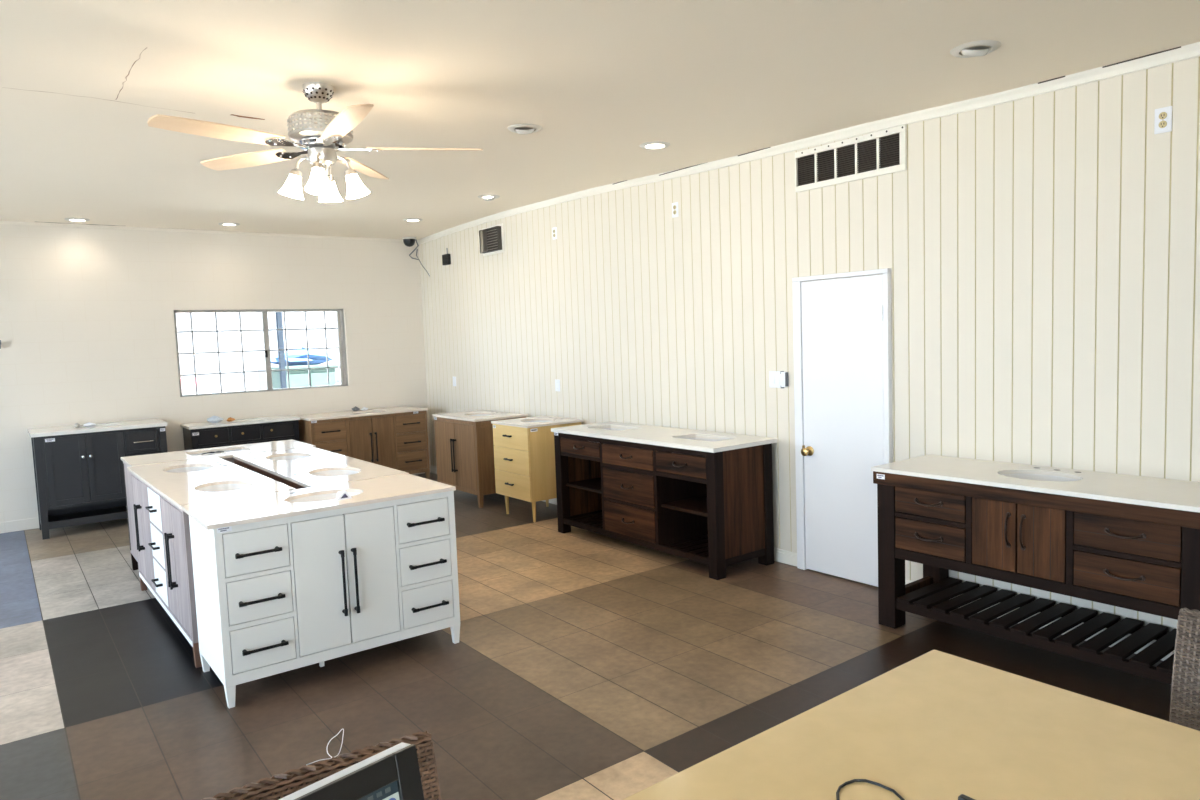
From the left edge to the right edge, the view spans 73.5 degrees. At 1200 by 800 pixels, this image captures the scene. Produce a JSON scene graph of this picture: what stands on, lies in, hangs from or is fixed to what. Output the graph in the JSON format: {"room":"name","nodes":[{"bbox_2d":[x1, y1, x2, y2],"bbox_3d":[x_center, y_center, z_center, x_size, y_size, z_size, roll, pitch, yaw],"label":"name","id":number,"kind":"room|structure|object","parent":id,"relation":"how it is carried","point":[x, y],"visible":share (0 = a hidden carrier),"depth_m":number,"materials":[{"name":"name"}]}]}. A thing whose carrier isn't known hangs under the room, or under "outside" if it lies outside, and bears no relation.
{"room":"store","nodes":[
{"label":"store","id":0,"kind":"room"},
{"bbox_2d":[0,224,430,521],"bbox_3d":[-5.092,-0.314,8.161,7.162,3.070,0.200,-6,6,-37],"label":"wall","id":1,"kind":"structure","parent":0,"point":[87,326],"depth_m":8.36,"materials":[{"name":"white paint"}]},
{"bbox_2d":[0,221,415,241],"bbox_3d":[-5.069,-1.724,7.968,6.982,0.033,0.020,-6,6,-37],"label":"trim","id":2,"kind":"structure","parent":1,"relation":"attached to","point":[1,222],"depth_m":8.50,"materials":[{"name":"white paint"}]},
{"bbox_2d":[0,472,424,533],"bbox_3d":[-4.962,1.146,8.200,6.992,0.105,0.014,-6,6,-37],"label":"baseboard","id":3,"kind":"structure","parent":1,"relation":"attached to","point":[31,523],"depth_m":7.73,"materials":[{"name":"white wood"}]},
{"bbox_2d":[173,309,347,396],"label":"window","id":4,"kind":"structure","parent":1,"relation":"in","point":[341,347],"depth_m":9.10,"materials":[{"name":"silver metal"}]},
{"bbox_2d":[279,742,423,799],"bbox_3d":[-0.411,0.687,1.005,0.180,0.321,0.480,2,6,42],"label":"computer monitor","id":5,"kind":"object","parent":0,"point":[393,773],"visible":1,"depth_m":1.14,"materials":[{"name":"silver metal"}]},
{"bbox_2d":[0,472,1170,799],"bbox_3d":[-1.176,1.502,3.271,7.032,0.102,12.503,-6,6,-37],"label":"floor","id":6,"kind":"structure","parent":0,"point":[584,664],"depth_m":4.01,"materials":[{"name":"tile"}]},
{"bbox_2d":[28,419,167,539],"bbox_3d":[-4.849,0.735,7.832,1.100,0.975,0.657,-6,6,-37],"label":"bathroom vanity","id":7,"kind":"object","parent":6,"relation":"on","point":[79,473],"visible":0.78,"depth_m":7.55,"materials":[{"name":"black paint"}]},
{"bbox_2d":[48,506,126,521],"bbox_3d":[-4.826,1.110,7.854,1.005,0.022,0.520,-6,6,-37],"label":"shelf","id":8,"kind":"object","parent":7,"relation":"attached to","point":[96,513],"depth_m":7.75,"materials":[{"name":"black paint"}]},
{"bbox_2d":[28,419,167,437],"bbox_3d":[-4.872,0.266,7.803,1.100,0.034,0.636,-6,6,-37],"label":"countertop","id":9,"kind":"structure","parent":7,"relation":"on","point":[122,425],"depth_m":7.66,"materials":[{"name":"stone"}]},
{"bbox_2d":[84,422,95,426],"bbox_3d":[-4.879,0.235,7.682,0.114,0.047,0.066,-6,6,-37],"label":"packet","id":10,"kind":"object","parent":9,"relation":"on","point":[88,424],"visible":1,"depth_m":7.67,"materials":[{"name":"white plastic"}]},
{"bbox_2d":[127,457,294,667],"bbox_3d":[-2.487,0.917,5.065,0.606,0.876,1.844,-6,6,-37],"label":"bathroom vanity","id":11,"kind":"object","parent":6,"relation":"on","point":[159,491],"visible":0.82,"depth_m":4.79,"materials":[{"name":"grey wood"}]},
{"bbox_2d":[127,457,294,508],"bbox_3d":[-2.494,0.490,5.038,0.584,0.020,1.844,-6,6,-37],"label":"countertop","id":12,"kind":"structure","parent":11,"relation":"on","point":[180,488],"depth_m":4.88,"materials":[{"name":"white stone"}]},
{"bbox_2d":[165,467,210,472],"bbox_3d":[-2.779,0.550,5.440,0.312,0.142,0.437,-6,6,-37],"label":"sink basin","id":13,"kind":"object","parent":12,"relation":"in","point":[167,469],"depth_m":5.59,"materials":[{"name":"white ceramic"}]},
{"bbox_2d":[197,484,249,491],"bbox_3d":[-2.180,0.590,4.665,0.312,0.142,0.437,-6,6,-37],"label":"sink basin","id":14,"kind":"object","parent":12,"relation":"in","point":[200,487],"depth_m":4.82,"materials":[{"name":"white ceramic"}]},
{"bbox_2d":[120,439,315,569],"bbox_3d":[-2.955,0.835,6.314,1.277,0.876,0.653,-6,6,-37],"label":"bathroom vanity","id":15,"kind":"object","parent":6,"relation":"on","point":[229,451],"visible":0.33,"depth_m":6.11,"materials":[{"name":"white stone"}]},
{"bbox_2d":[120,439,315,466],"bbox_3d":[-2.963,0.410,6.270,1.277,0.020,0.628,-6,6,-37],"label":"countertop","id":16,"kind":"structure","parent":15,"relation":"on","point":[138,460],"depth_m":6.21,"materials":[{"name":"white stone"}]},
{"bbox_2d":[189,449,244,455],"bbox_3d":[-2.989,0.486,6.303,0.456,0.134,0.297,-6,6,-37],"label":"sink basin","id":17,"kind":"object","parent":16,"relation":"in","point":[191,453],"depth_m":6.37,"materials":[{"name":"white ceramic"}]},
{"bbox_2d":[180,415,299,449],"bbox_3d":[-3.860,0.669,8.719,1.108,0.893,0.475,-6,6,-37],"label":"bathroom vanity","id":18,"kind":"object","parent":6,"relation":"on","point":[202,435],"visible":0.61,"depth_m":8.51,"materials":[{"name":"black paint"}]},
{"bbox_2d":[180,415,299,429],"bbox_3d":[-3.877,0.238,8.687,1.108,0.025,0.468,-6,6,-37],"label":"countertop","id":19,"kind":"structure","parent":18,"relation":"on","point":[190,426],"depth_m":8.57,"materials":[{"name":"stone"}]},
{"bbox_2d":[207,416,223,422],"bbox_3d":[-4.110,0.203,8.581,0.169,0.076,0.104,-6,6,-37],"label":"plastic bag","id":20,"kind":"object","parent":19,"relation":"on","point":[214,419],"visible":1,"depth_m":8.55,"materials":[{"name":"blue"}]},
{"bbox_2d":[181,474,459,707],"bbox_3d":[-1.442,0.942,4.267,1.241,0.876,0.647,-6,6,-37],"label":"bathroom vanity","id":21,"kind":"object","parent":6,"relation":"on","point":[284,581],"visible":1,"depth_m":4.00,"materials":[{"name":"white paint"}]},
{"bbox_2d":[181,474,455,529],"bbox_3d":[-1.465,0.516,4.244,1.241,0.020,0.620,-6,6,-37],"label":"countertop","id":22,"kind":"structure","parent":21,"relation":"on","point":[269,506],"depth_m":4.13,"materials":[{"name":"white stone"}]},
{"bbox_2d":[287,492,360,502],"bbox_3d":[-1.454,0.596,4.256,0.426,0.142,0.322,-6,6,-37],"label":"sink basin","id":23,"kind":"object","parent":22,"relation":"in","point":[304,497],"depth_m":4.36,"materials":[{"name":"white ceramic"}]},
{"bbox_2d":[336,490,351,500],"bbox_3d":[-1.326,0.485,4.144,0.100,0.046,0.075,-6,6,-37],"label":"folded paper","id":24,"kind":"object","parent":22,"relation":"on","point":[341,495],"visible":1,"depth_m":4.12,"materials":[{"name":"white paper"}]},
{"bbox_2d":[233,447,408,488],"bbox_3d":[-1.928,0.863,5.488,0.606,0.876,1.844,-6,6,-37],"label":"bathroom vanity","id":25,"kind":"object","parent":6,"relation":"on","point":[305,467],"visible":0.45,"depth_m":5.28,"materials":[{"name":"white stone"}]},
{"bbox_2d":[269,455,308,459],"bbox_3d":[-2.257,0.500,5.835,0.312,0.142,0.437,-6,6,-37],"label":"sink basin","id":26,"kind":"object","parent":25,"relation":"in","point":[271,457],"depth_m":6.00,"materials":[{"name":"white ceramic"}]},
{"bbox_2d":[310,470,358,476],"bbox_3d":[-1.664,0.540,5.056,0.312,0.142,0.437,-6,6,-37],"label":"sink basin","id":27,"kind":"object","parent":25,"relation":"in","point":[313,473],"depth_m":5.21,"materials":[{"name":"white ceramic"}]},
{"bbox_2d":[202,729,440,799],"bbox_3d":[-0.386,1.111,1.239,0.538,0.938,0.624,-5,5,-34],"label":"wicker chair","id":28,"kind":"object","parent":6,"relation":"on","point":[279,786],"visible":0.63,"depth_m":1.48,"materials":[{"name":"brown wicker"}]},
{"bbox_2d":[294,406,429,478],"bbox_3d":[-2.772,0.579,9.424,1.392,0.883,0.650,-6,6,-37],"label":"bathroom vanity","id":29,"kind":"object","parent":6,"relation":"on","point":[396,438],"visible":0.77,"depth_m":9.25,"materials":[{"name":"brown wood"}]},
{"bbox_2d":[294,406,427,420],"bbox_3d":[-2.794,0.151,9.399,1.392,0.024,0.627,-6,6,-37],"label":"countertop","id":30,"kind":"structure","parent":29,"relation":"on","point":[400,409],"depth_m":9.27,"materials":[{"name":"white stone"}]},
{"bbox_2d":[432,410,527,507],"bbox_3d":[-1.271,0.595,8.494,0.643,0.889,0.962,-6,6,-37],"label":"bathroom vanity","id":31,"kind":"object","parent":6,"relation":"on","point":[464,444],"visible":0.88,"depth_m":8.17,"materials":[{"name":"brown wood"}]},
{"bbox_2d":[432,410,527,421],"bbox_3d":[-1.276,0.162,8.468,0.616,0.020,0.962,-6,6,-37],"label":"countertop","id":32,"kind":"structure","parent":31,"relation":"on","point":[491,415],"depth_m":8.33,"materials":[{"name":"white stone"}]},
{"bbox_2d":[491,416,583,521],"bbox_3d":[-0.589,0.637,7.605,0.640,0.894,0.649,-6,6,-37],"label":"bathroom vanity","id":33,"kind":"object","parent":6,"relation":"on","point":[524,448],"visible":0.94,"depth_m":7.32,"materials":[{"name":"yellow wood"}]},
{"bbox_2d":[491,416,583,427],"bbox_3d":[-0.595,0.203,7.578,0.616,0.021,0.649,-6,6,-37],"label":"countertop","id":34,"kind":"structure","parent":33,"relation":"on","point":[519,422],"depth_m":7.48,"materials":[{"name":"white stone"}]},
{"bbox_2d":[524,420,549,421],"bbox_3d":[-0.580,0.282,7.597,0.312,0.142,0.416,-6,6,-37],"label":"sink basin","id":35,"kind":"object","parent":34,"relation":"in","point":[524,420],"depth_m":7.76,"materials":[{"name":"white ceramic"}]},
{"bbox_2d":[551,421,777,579],"bbox_3d":[0.430,0.703,6.287,0.653,0.897,1.928,-6,6,-37],"label":"bathroom vanity","id":36,"kind":"object","parent":6,"relation":"on","point":[705,497],"visible":1,"depth_m":5.90,"materials":[{"name":"black wood"}]},
{"bbox_2d":[567,477,600,490],"bbox_3d":[0.073,0.712,6.768,0.495,0.020,0.580,-6,6,-37],"label":"shelf","id":37,"kind":"object","parent":36,"relation":"attached to","point":[584,483],"depth_m":6.82,"materials":[{"name":"black wood"}]},
{"bbox_2d":[551,421,777,452],"bbox_3d":[0.420,0.270,6.257,0.640,0.029,1.928,-6,6,-37],"label":"countertop","id":38,"kind":"structure","parent":36,"relation":"on","point":[636,433],"depth_m":6.05,"materials":[{"name":"beige stone"}]},
{"bbox_2d":[590,428,625,442],"bbox_3d":[0.118,0.326,6.721,0.276,0.134,0.466,-6,6,-37],"label":"sink basin","id":39,"kind":"object","parent":38,"relation":"in","point":[607,429],"depth_m":6.85,"materials":[{"name":"white ceramic"}]},
{"bbox_2d":[677,437,720,456],"bbox_3d":[0.759,0.369,5.878,0.276,0.134,0.466,-6,6,-37],"label":"sink basin","id":40,"kind":"object","parent":38,"relation":"in","point":[711,439],"depth_m":6.03,"materials":[{"name":"white ceramic"}]},
{"bbox_2d":[664,495,706,513],"bbox_3d":[0.800,0.761,5.812,0.495,0.020,0.548,-6,6,-37],"label":"shelf","id":41,"kind":"object","parent":36,"relation":"attached to","point":[693,504],"depth_m":5.84,"materials":[{"name":"black wood"}]},
{"bbox_2d":[623,650,1199,799],"bbox_3d":[0.291,1.186,1.184,2.405,0.750,0.973,-6,6,-37],"label":"display table","id":42,"kind":"object","parent":6,"relation":"on","point":[936,725],"visible":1,"depth_m":1.72,"materials":[{"name":"beige wood"}]},
{"bbox_2d":[836,779,904,799],"bbox_3d":[0.516,0.774,1.480,0.136,0.006,0.272,-2,5,7],"label":"cable","id":43,"kind":"object","parent":42,"relation":"on","point":[853,780],"visible":1,"depth_m":1.59,"materials":[{"name":"black plastic"}]},
{"bbox_2d":[958,794,974,799],"bbox_3d":[0.711,0.762,1.508,0.018,0.012,0.076,-6,6,-37],"label":"pen","id":44,"kind":"object","parent":42,"relation":"on","point":[962,796],"visible":1,"depth_m":1.53,"materials":[{"name":"black plastic"}]},
{"bbox_2d":[871,455,1199,684],"bbox_3d":[2.214,0.822,4.012,0.602,0.889,1.574,-6,6,-37],"label":"bathroom vanity","id":45,"kind":"object","parent":6,"relation":"on","point":[1132,542],"visible":0.97,"depth_m":3.84,"materials":[{"name":"black wood"}]},
{"bbox_2d":[871,455,1199,512],"bbox_3d":[2.204,0.390,3.982,0.588,0.021,1.574,-6,6,-37],"label":"countertop","id":46,"kind":"structure","parent":45,"relation":"on","point":[1183,495],"depth_m":3.85,"materials":[{"name":"beige stone"}]},
{"bbox_2d":[1002,474,1077,480],"bbox_3d":[2.200,0.468,4.030,0.302,0.142,0.406,-6,6,-37],"label":"sink basin","id":47,"kind":"object","parent":46,"relation":"in","point":[1029,477],"depth_m":4.12,"materials":[{"name":"white ceramic"}]},
{"bbox_2d":[1169,608,1199,730],"bbox_3d":[1.458,1.020,1.734,0.620,0.908,0.538,-6,6,-37],"label":"wicker chair","id":48,"kind":"object","parent":6,"relation":"on","point":[1185,687],"visible":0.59,"depth_m":2.03,"materials":[{"name":"brown wicker"}]},
{"bbox_2d":[0,0,1199,239],"bbox_3d":[-1.290,-1.567,3.014,7.212,0.339,12.683,-6,6,-37],"label":"ceiling","id":49,"kind":"structure","parent":0,"point":[82,81],"depth_m":3.92,"materials":[{"name":"beige paint"}]},
{"bbox_2d":[65,218,89,221],"bbox_3d":[-4.991,-1.719,7.672,0.208,0.010,0.208,-6,6,-37],"label":"recessed light","id":50,"kind":"object","parent":49,"relation":"in","point":[67,219],"visible":1,"depth_m":7.65,"materials":[{"name":"white plastic"}]},
{"bbox_2d":[218,223,239,225],"bbox_3d":[-3.842,-1.819,8.327,0.208,0.010,0.208,-6,6,-37],"label":"recessed light","id":51,"kind":"object","parent":49,"relation":"in","point":[222,224],"visible":1,"depth_m":8.31,"materials":[{"name":"white plastic"}]},
{"bbox_2d":[147,82,482,201],"bbox_3d":[-1.352,-1.241,3.866,1.482,0.551,1.466,-6,6,-37],"label":"ceiling fan","id":52,"kind":"object","parent":49,"relation":"hanging from","point":[321,133],"visible":1,"depth_m":3.82,"materials":[{"name":"white wood"}]},
{"bbox_2d":[287,113,352,135],"bbox_3d":[-1.359,-1.319,3.908,0.301,0.068,0.301,-6,6,-37],"label":"motor housing","id":53,"kind":"object","parent":52,"relation":"attached to","point":[298,124],"depth_m":3.77,"materials":[{"name":"silver metal"}]},
{"bbox_2d":[402,237,415,246],"bbox_3d":[-2.331,-1.930,9.823,0.170,0.113,0.170,-6,6,-37],"label":"dome camera","id":54,"kind":"object","parent":49,"relation":"attached to","point":[408,241],"visible":1,"depth_m":9.77,"materials":[{"name":"white"}]},
{"bbox_2d":[403,218,422,221],"bbox_3d":[-2.010,-1.932,8.633,0.208,0.010,0.208,-6,6,-37],"label":"recessed light","id":55,"kind":"object","parent":49,"relation":"in","point":[407,219],"visible":1,"depth_m":8.61,"materials":[{"name":"white plastic"}]},
{"bbox_2d":[409,240,429,275],"bbox_3d":[-2.226,-1.766,9.979,0.275,0.480,0.102,-1,5,15],"label":"loose cable","id":56,"kind":"object","parent":49,"relation":"hanging from","point":[416,240],"visible":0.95,"depth_m":9.99,"materials":[{"name":"grey plastic"}]},
{"bbox_2d":[478,195,499,200],"bbox_3d":[-1.026,-1.870,7.423,0.208,0.067,0.208,-6,6,-37],"label":"recessed light","id":57,"kind":"object","parent":49,"relation":"in","point":[484,197],"visible":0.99,"depth_m":7.39,"materials":[{"name":"white"}]},
{"bbox_2d":[507,124,541,133],"bbox_3d":[-0.450,-1.619,4.813,0.208,0.067,0.208,-6,6,-37],"label":"recessed light","id":58,"kind":"object","parent":49,"relation":"in","point":[511,128],"visible":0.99,"depth_m":4.77,"materials":[{"name":"white metal"}]},
{"bbox_2d":[639,141,669,149],"bbox_3d":[0.367,-1.696,5.361,0.208,0.010,0.208,-6,6,-37],"label":"recessed light","id":59,"kind":"object","parent":49,"relation":"in","point":[657,144],"visible":1,"depth_m":5.34,"materials":[{"name":"white"}]},
{"bbox_2d":[950,40,1000,57],"bbox_3d":[1.664,-1.549,3.564,0.208,0.067,0.208,-6,6,-37],"label":"recessed light","id":60,"kind":"object","parent":49,"relation":"in","point":[995,45],"visible":1,"depth_m":3.53,"materials":[{"name":"white metal"}]},
{"bbox_2d":[419,57,1199,630],"bbox_3d":[1.586,-0.332,5.298,0.120,3.070,12.633,-6,6,-37],"label":"wall","id":61,"kind":"structure","parent":0,"point":[1042,252],"depth_m":4.72,"materials":[{"name":"beige paint"}]},
{"bbox_2d":[442,248,450,264],"bbox_3d":[-1.817,-1.692,9.485,0.049,0.192,0.140,-6,6,-37],"label":"wall speaker","id":62,"kind":"object","parent":61,"relation":"attached to","point":[446,258],"visible":1,"depth_m":9.45,"materials":[{"name":"black plastic"}]},
{"bbox_2d":[442,255,446,263],"bbox_3d":[-1.833,-1.657,9.474,0.005,0.100,0.110,-6,6,-37],"label":"speaker grille","id":63,"kind":"object","parent":62,"relation":"attached to","point":[444,257],"depth_m":9.47,"materials":[{"name":"black metal"}]},
{"bbox_2d":[479,223,503,255],"bbox_3d":[-1.170,-1.715,8.617,0.060,0.300,0.440,-6,6,-37],"label":"air vent","id":64,"kind":"object","parent":61,"relation":"in","point":[491,238],"visible":1,"depth_m":8.63,"materials":[{"name":"metal"}]},
{"bbox_2d":[552,227,556,239],"bbox_3d":[-0.437,-1.597,7.703,0.012,0.115,0.070,-6,6,-37],"label":"wall outlet","id":65,"kind":"object","parent":61,"relation":"attached to","point":[554,229],"visible":1,"depth_m":7.69,"materials":[{"name":"white plastic"}]},
{"bbox_2d":[555,379,559,390],"bbox_3d":[-0.415,-0.142,7.864,0.008,0.116,0.076,-6,6,-37],"label":"blank wall plate","id":66,"kind":"object","parent":61,"relation":"attached to","point":[557,382],"visible":1,"depth_m":7.86,"materials":[{"name":"white plastic"}]},
{"bbox_2d":[430,465,796,566],"bbox_3d":[-0.389,1.002,7.968,0.014,0.095,5.905,-6,6,-37],"label":"baseboard","id":67,"kind":"structure","parent":61,"relation":"attached to","point":[783,556],"depth_m":5.74,"materials":[{"name":"white paint"}]},
{"bbox_2d":[672,202,677,217],"bbox_3d":[0.592,-1.503,6.353,0.012,0.115,0.070,-6,6,-37],"label":"wall outlet","id":68,"kind":"object","parent":61,"relation":"attached to","point":[674,205],"visible":1,"depth_m":6.35,"materials":[{"name":"white plastic"}]},
{"bbox_2d":[769,371,788,387],"bbox_3d":[1.248,-0.143,5.643,0.030,0.120,0.170,-6,6,-37],"label":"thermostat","id":69,"kind":"object","parent":61,"relation":"attached to","point":[777,379],"visible":1,"depth_m":5.64,"materials":[{"name":"white plastic"}]},
{"bbox_2d":[417,42,1199,244],"bbox_3d":[1.491,-1.709,5.123,0.030,0.198,12.483,-6,6,-37],"label":"trim","id":70,"kind":"structure","parent":61,"relation":"attached to","point":[1190,51],"depth_m":4.79,"materials":[{"name":"white paint"}]},
{"bbox_2d":[801,274,883,586],"bbox_3d":[1.560,0.200,5.214,0.102,1.963,0.626,-6,6,-37],"label":"door","id":71,"kind":"structure","parent":61,"relation":"in","point":[842,318],"depth_m":5.22,"materials":[{"name":"white paint"}]},
{"bbox_2d":[792,268,892,569],"bbox_3d":[1.573,0.186,5.245,0.042,2.008,0.727,-6,6,-37],"label":"trim","id":72,"kind":"structure","parent":61,"relation":"attached to","point":[796,282],"depth_m":5.43,"materials":[{"name":"white paint"}]},
{"bbox_2d":[795,125,906,192],"bbox_3d":[1.560,-1.508,5.065,0.021,0.262,0.814,-6,6,-37],"label":"air vent","id":73,"kind":"object","parent":61,"relation":"in","point":[883,152],"visible":1,"depth_m":5.04,"materials":[{"name":"metal"}]},
{"bbox_2d":[905,579,1173,660],"bbox_3d":[3.608,1.272,2.715,0.014,0.095,5.848,-6,6,-37],"label":"baseboard","id":74,"kind":"structure","parent":61,"relation":"attached to","point":[906,580],"depth_m":4.11,"materials":[{"name":"white paint"}]},
{"bbox_2d":[1154,106,1171,133],"bbox_3d":[2.605,-1.295,3.717,0.012,0.115,0.070,-6,6,-37],"label":"wall outlet","id":75,"kind":"object","parent":61,"relation":"attached to","point":[1162,123],"visible":1,"depth_m":3.71,"materials":[{"name":"white plastic"}]},
{"bbox_2d":[1159,112,1166,118],"bbox_3d":[2.602,-1.314,3.714,0.005,0.033,0.033,-6,6,-37],"label":"receptacle","id":76,"kind":"object","parent":75,"relation":"attached to","point":[1162,115],"depth_m":3.71,"materials":[{"name":"beige plastic"}]},
{"bbox_2d":[1159,121,1166,127],"bbox_3d":[2.603,-1.275,3.717,0.005,0.033,0.033,-6,6,-37],"label":"receptacle","id":77,"kind":"object","parent":75,"relation":"attached to","point":[1162,124],"depth_m":3.71,"materials":[{"name":"beige plastic"}]},
{"label":"outside","id":78,"kind":"structure","parent":0,"visible":0},
{"bbox_3d":[-4.471,1.517,6.108,60.000,0.100,75.000,-6,6,-37],"label":"ground","id":79,"kind":"structure","parent":78,"visible":0},
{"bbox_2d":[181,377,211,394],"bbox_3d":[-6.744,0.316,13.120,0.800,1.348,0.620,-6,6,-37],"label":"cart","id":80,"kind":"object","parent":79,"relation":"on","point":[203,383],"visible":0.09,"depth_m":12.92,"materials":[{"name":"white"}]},
{"bbox_2d":[275,312,286,387],"bbox_3d":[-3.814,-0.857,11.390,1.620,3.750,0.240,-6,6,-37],"label":"post","id":81,"kind":"object","parent":79,"relation":"on","point":[279,324],"visible":0.09,"depth_m":10.96,"materials":[{"name":"metal"}]},
{"bbox_2d":[258,368,339,389],"bbox_3d":[-5.132,0.149,13.960,1.200,1.435,1.000,-6,6,-37],"label":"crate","id":82,"kind":"object","parent":79,"relation":"on","point":[261,375],"visible":0.02,"depth_m":13.79,"materials":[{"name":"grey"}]},
{"bbox_2d":[271,347,335,365],"bbox_3d":[-5.139,-0.745,13.863,1.201,0.352,0.801,-6,6,-37],"label":"bundle","id":83,"kind":"object","parent":82,"relation":"on","point":[295,357],"visible":0.64,"depth_m":13.66,"materials":[{"name":"blue plastic"}]},
{"bbox_2d":[271,364,337,388],"bbox_3d":[-4.786,0.183,13.091,0.920,1.480,0.685,-6,6,-37],"label":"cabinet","id":84,"kind":"object","parent":79,"relation":"on","point":[318,377],"visible":0.24,"depth_m":12.82,"materials":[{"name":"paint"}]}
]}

